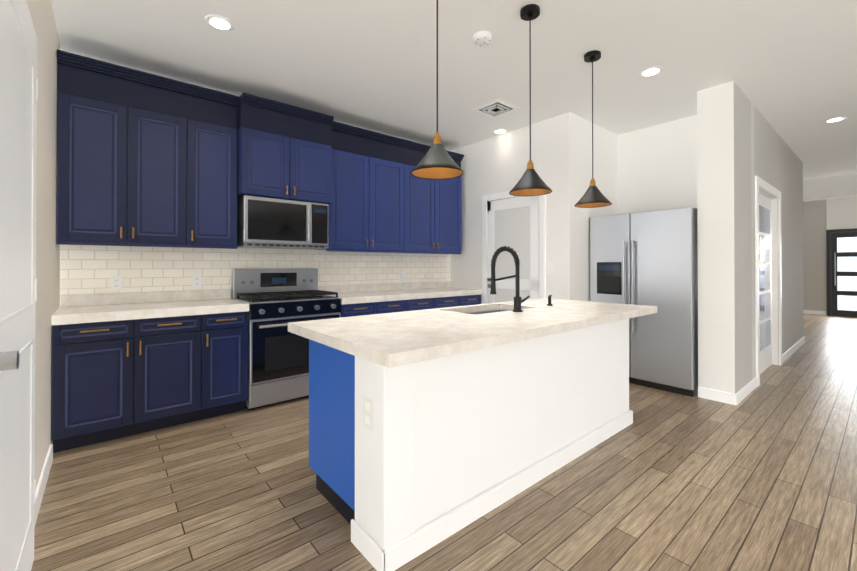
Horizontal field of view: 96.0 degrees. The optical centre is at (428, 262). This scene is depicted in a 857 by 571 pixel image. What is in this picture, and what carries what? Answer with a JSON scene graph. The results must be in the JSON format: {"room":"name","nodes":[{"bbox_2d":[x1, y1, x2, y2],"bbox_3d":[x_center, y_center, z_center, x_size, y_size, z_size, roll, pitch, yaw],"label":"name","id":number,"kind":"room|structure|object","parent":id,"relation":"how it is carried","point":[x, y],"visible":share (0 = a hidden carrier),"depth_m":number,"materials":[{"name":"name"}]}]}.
{"room":"kitchen","nodes":[
{"label":"kitchen","id":0,"kind":"room"},
{"bbox_2d":[26,0,856,489],"bbox_3d":[5.446,-0.177,3.986,14.300,2.900,11.000,0,0,-40],"label":"wall","id":1,"kind":"structure","parent":0,"point":[718,152],"depth_m":4.26,"materials":[{"name":"paint"}]},
{"bbox_2d":[0,0,37,570],"bbox_3d":[-1.366,0.142,1.288,0.088,2.210,0.920,0,0,-40],"label":"open door","id":2,"kind":"structure","parent":1,"relation":"in","point":[18,121],"depth_m":1.30,"materials":[{"name":"white wood"}]},
{"bbox_2d":[34,444,52,527],"bbox_3d":[-2.060,1.212,2.047,0.013,0.100,1.115,0,0,-40],"label":"baseboard","id":3,"kind":"structure","parent":1,"relation":"attached to","point":[41,486],"depth_m":2.09,"materials":[{"name":"white"}]},
{"bbox_2d":[57,49,239,248],"bbox_3d":[-2.255,-0.801,3.197,1.172,1.350,0.395,0,0,-40],"label":"upper cabinet","id":4,"kind":"object","parent":1,"relation":"attached to","point":[145,159],"visible":0.98,"depth_m":3.02,"materials":[{"name":"blue paint"}]},
{"bbox_2d":[60,245,449,298],"bbox_3d":[-1.261,0.110,4.280,4.098,0.489,0.008,0,0,-40],"label":"tile backsplash","id":5,"kind":"structure","parent":1,"relation":"attached to","point":[88,269],"depth_m":3.61,"materials":[{"name":"white tile"}]},
{"bbox_2d":[111,276,122,289],"bbox_3d":[-2.566,0.169,3.175,0.074,0.116,0.007,0,0,-40],"label":"outlet","id":6,"kind":"object","parent":5,"relation":"attached to","point":[116,282],"visible":1,"depth_m":3.17,"materials":[{"name":"white plastic"}]},
{"bbox_2d":[192,275,200,287],"bbox_3d":[-2.130,0.171,3.542,0.074,0.116,0.007,0,0,-40],"label":"outlet","id":7,"kind":"object","parent":5,"relation":"attached to","point":[196,281],"visible":1,"depth_m":3.54,"materials":[{"name":"white plastic"}]},
{"bbox_2d":[400,272,404,280],"bbox_3d":[-0.336,0.180,5.045,0.074,0.116,0.007,0,0,-40],"label":"outlet","id":8,"kind":"object","parent":5,"relation":"attached to","point":[402,276],"visible":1,"depth_m":5.04,"materials":[{"name":"white plastic"}]},
{"bbox_2d":[237,92,333,203],"bbox_3d":[-1.443,-1.045,3.820,0.860,0.875,0.485,0,0,-40],"label":"upper cabinet","id":9,"kind":"object","parent":1,"relation":"attached to","point":[283,150],"visible":1,"depth_m":3.63,"materials":[{"name":"blue paint"}]},
{"bbox_2d":[237,195,328,249],"bbox_3d":[-1.449,-0.373,3.826,0.805,0.452,0.462,0,0,-40],"label":"microwave","id":10,"kind":"object","parent":9,"relation":"attached to","point":[266,222],"visible":1,"depth_m":3.63,"materials":[{"name":"silver metal"}]},
{"bbox_2d":[314,125,409,252],"bbox_3d":[-0.755,-0.789,4.485,1.041,1.290,0.347,0,0,-40],"label":"upper cabinet","id":11,"kind":"object","parent":1,"relation":"attached to","point":[383,199],"depth_m":4.33,"materials":[{"name":"blue paint"}]},
{"bbox_2d":[318,281,449,292],"bbox_3d":[-0.464,0.307,4.924,2.044,0.095,0.020,0,0,-40],"label":"backsplash","id":12,"kind":"structure","parent":1,"relation":"attached to","point":[433,284],"depth_m":4.83,"materials":[{"name":"beige stone"}]},
{"bbox_2d":[410,145,461,252],"bbox_3d":[-0.054,-0.785,5.072,1.042,1.290,0.347,0,0,-40],"label":"upper cabinet","id":13,"kind":"object","parent":1,"relation":"attached to","point":[435,205],"depth_m":4.96,"materials":[{"name":"blue paint"}]},
{"bbox_2d":[482,191,545,303],"bbox_3d":[1.004,0.198,4.716,0.064,2.160,0.950,0,0,-40],"label":"pantry door","id":14,"kind":"structure","parent":1,"relation":"in","point":[517,224],"depth_m":4.71,"materials":[{"name":"white"}]},
{"bbox_2d":[733,377,756,405],"bbox_3d":[3.051,1.222,3.696,0.834,0.100,0.013,0,0,-40],"label":"baseboard","id":15,"kind":"structure","parent":1,"relation":"attached to","point":[738,397],"depth_m":3.61,"materials":[{"name":"white wood"}]},
{"bbox_2d":[759,193,771,373],"bbox_3d":[3.852,0.237,4.484,1.190,2.072,0.044,0,0,-40],"label":"glazing","id":16,"kind":"object","parent":1,"relation":"attached to","point":[765,267],"visible":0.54,"depth_m":4.59,"materials":[{"name":"glass"}]},
{"bbox_2d":[755,176,781,386],"bbox_3d":[3.909,0.191,4.417,1.400,2.170,0.018,0,0,-40],"label":"door frame","id":17,"kind":"structure","parent":1,"relation":"in","point":[766,186],"depth_m":4.01,"materials":[{"name":"white wood"}]},
{"bbox_2d":[782,336,804,362],"bbox_3d":[5.248,1.233,5.537,2.100,0.100,0.013,0,0,-40],"label":"baseboard","id":18,"kind":"structure","parent":1,"relation":"attached to","point":[790,351],"depth_m":5.42,"materials":[{"name":"white wood"}]},
{"bbox_2d":[803,310,825,314],"bbox_3d":[8.573,1.266,11.133,0.013,0.100,4.050,0,0,-40],"label":"baseboard","id":19,"kind":"structure","parent":1,"relation":"attached to","point":[804,311],"depth_m":9.73,"materials":[{"name":"white wood"}]},
{"bbox_2d":[826,228,856,316],"bbox_3d":[10.335,0.243,8.968,0.099,2.120,1.500,0,0,-40],"label":"front door","id":20,"kind":"structure","parent":1,"relation":"in","point":[841,272],"depth_m":9.35,"materials":[{"name":"black"}]},
{"bbox_2d":[31,314,856,570],"bbox_3d":[4.388,1.294,2.438,22.000,0.060,14.000,0,0,-40],"label":"floor","id":21,"kind":"structure","parent":0,"point":[762,476],"depth_m":2.07,"materials":[{"name":"brown wood"}]},
{"bbox_2d":[51,289,248,452],"bbox_3d":[-2.161,0.758,3.093,1.194,1.020,0.642,0,0,-40],"label":"base cabinet","id":22,"kind":"object","parent":21,"relation":"on","point":[128,364],"visible":1,"depth_m":2.84,"materials":[{"name":"blue paint"}]},
{"bbox_2d":[232,269,340,409],"bbox_3d":[-1.361,0.667,3.735,0.842,1.210,0.686,0,0,-40],"label":"range","id":23,"kind":"object","parent":21,"relation":"on","point":[278,300],"visible":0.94,"depth_m":3.48,"materials":[{"name":"silver metal"}]},
{"bbox_2d":[340,301,413,316],"bbox_3d":[-0.720,0.839,4.322,0.882,0.872,0.608,0,0,-40],"label":"base cabinet","id":24,"kind":"object","parent":21,"relation":"on","point":[375,307],"depth_m":4.08,"materials":[{"name":"blue paint"}]},
{"bbox_2d":[327,289,481,304],"bbox_3d":[-0.269,0.385,4.691,2.044,0.065,0.628,0,0,-40],"label":"countertop","id":25,"kind":"structure","parent":24,"relation":"on","point":[383,294],"depth_m":4.39,"materials":[{"name":"beige stone"}]},
{"bbox_2d":[414,297,465,309],"bbox_3d":[-0.118,0.842,4.827,0.945,0.872,0.608,0,0,-40],"label":"base cabinet","id":26,"kind":"object","parent":21,"relation":"on","point":[427,302],"depth_m":4.64,"materials":[{"name":"blue paint"}]},
{"bbox_2d":[296,306,632,570],"bbox_3d":[0.433,0.825,2.632,2.344,0.880,0.886,0,0,-40],"label":"kitchen island","id":27,"kind":"object","parent":21,"relation":"on","point":[429,429],"depth_m":1.92,"materials":[{"name":"white"}]},
{"bbox_2d":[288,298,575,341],"bbox_3d":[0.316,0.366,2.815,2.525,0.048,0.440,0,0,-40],"label":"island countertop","id":28,"kind":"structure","parent":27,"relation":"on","point":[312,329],"depth_m":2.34,"materials":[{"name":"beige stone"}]},
{"bbox_2d":[490,246,529,311],"bbox_3d":[0.587,0.110,2.774,0.171,0.459,0.257,0,0,-40],"label":"faucet","id":29,"kind":"object","parent":28,"relation":"on","point":[518,300],"visible":1,"depth_m":2.69,"materials":[{"name":"black metal"}]},
{"bbox_2d":[547,295,552,305],"bbox_3d":[0.980,0.301,3.093,0.094,0.080,0.059,0,0,-40],"label":"soap dispenser","id":30,"kind":"object","parent":28,"relation":"on","point":[549,301],"visible":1,"depth_m":3.06,"materials":[{"name":"black metal"}]},
{"bbox_2d":[320,302,655,369],"bbox_3d":[0.640,0.364,2.428,2.525,0.048,0.570,0,0,-40],"label":"island countertop","id":31,"kind":"structure","parent":27,"relation":"on","point":[401,343],"depth_m":1.91,"materials":[{"name":"beige stone"}]},
{"bbox_2d":[466,293,481,304],"bbox_3d":[0.327,0.845,5.200,0.473,0.872,0.608,0,0,-40],"label":"base cabinet","id":32,"kind":"object","parent":21,"relation":"on","point":[469,300],"depth_m":5.03,"materials":[{"name":"blue paint"}]},
{"bbox_2d":[590,207,697,396],"bbox_3d":[2.409,0.377,4.215,0.777,1.795,1.000,0,0,-40],"label":"fridge","id":33,"kind":"object","parent":21,"relation":"on","point":[648,258],"visible":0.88,"depth_m":3.86,"materials":[{"name":"silver metal"}]},
{"bbox_2d":[51,0,856,179],"bbox_3d":[4.388,-1.676,2.455,22.000,0.080,14.000,0,0,-40],"label":"ceiling","id":34,"kind":"structure","parent":0,"point":[788,68],"depth_m":3.07,"materials":[{"name":"paint"}]},
{"bbox_2d":[204,15,234,31],"bbox_3d":[-1.424,-1.642,2.633,0.184,0.026,0.184,0,0,-40],"label":"recessed light","id":35,"kind":"object","parent":34,"relation":"in","point":[220,23],"visible":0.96,"depth_m":2.63,"materials":[{"name":"white plastic"}]},
{"bbox_2d":[411,0,463,179],"bbox_3d":[0.045,-1.046,1.982,0.272,1.184,0.272,0,0,-40],"label":"pendant light","id":36,"kind":"object","parent":34,"relation":"hanging from","point":[437,162],"visible":1,"depth_m":1.98,"materials":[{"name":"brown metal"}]},
{"bbox_2d":[473,31,492,45],"bbox_3d":[0.392,-1.613,2.785,0.140,0.040,0.140,0,0,-40],"label":"smoke detector","id":37,"kind":"object","parent":34,"relation":"attached to","point":[481,38],"visible":1,"depth_m":2.75,"materials":[{"name":"white plastic"}]},
{"bbox_2d":[472,98,519,117],"bbox_3d":[0.711,-1.614,4.071,0.360,0.024,0.360,0,0,-40],"label":"ceiling vent","id":38,"kind":"object","parent":34,"relation":"in","point":[498,107],"visible":1,"depth_m":4.04,"materials":[{"name":"white plastic"}]},
{"bbox_2d":[493,129,507,133],"bbox_3d":[0.886,-1.629,4.765,0.184,0.026,0.184,0,0,-40],"label":"recessed light","id":39,"kind":"object","parent":34,"relation":"in","point":[499,131],"visible":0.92,"depth_m":4.75,"materials":[{"name":"white plastic"}]},
{"bbox_2d":[509,4,551,195],"bbox_3d":[0.658,-1.044,2.496,0.272,1.184,0.272,0,0,-40],"label":"pendant light","id":40,"kind":"object","parent":34,"relation":"hanging from","point":[531,182],"visible":1,"depth_m":2.48,"materials":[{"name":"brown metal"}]},
{"bbox_2d":[574,50,611,207],"bbox_3d":[1.287,-1.040,3.023,0.272,1.184,0.272,0,0,-40],"label":"pendant light","id":41,"kind":"object","parent":34,"relation":"hanging from","point":[593,196],"visible":1,"depth_m":3.00,"materials":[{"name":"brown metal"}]},
{"bbox_2d":[639,66,663,76],"bbox_3d":[1.899,-1.638,3.292,0.184,0.026,0.184,0,0,-40],"label":"recessed light","id":42,"kind":"object","parent":34,"relation":"in","point":[651,71],"visible":0.79,"depth_m":3.28,"materials":[{"name":"white plastic"}]},
{"bbox_2d":[823,117,846,122],"bbox_3d":[4.614,-1.631,4.380,0.184,0.026,0.184,0,0,-40],"label":"recessed light","id":43,"kind":"object","parent":34,"relation":"in","point":[835,119],"visible":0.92,"depth_m":4.36,"materials":[{"name":"white plastic"}]}
]}

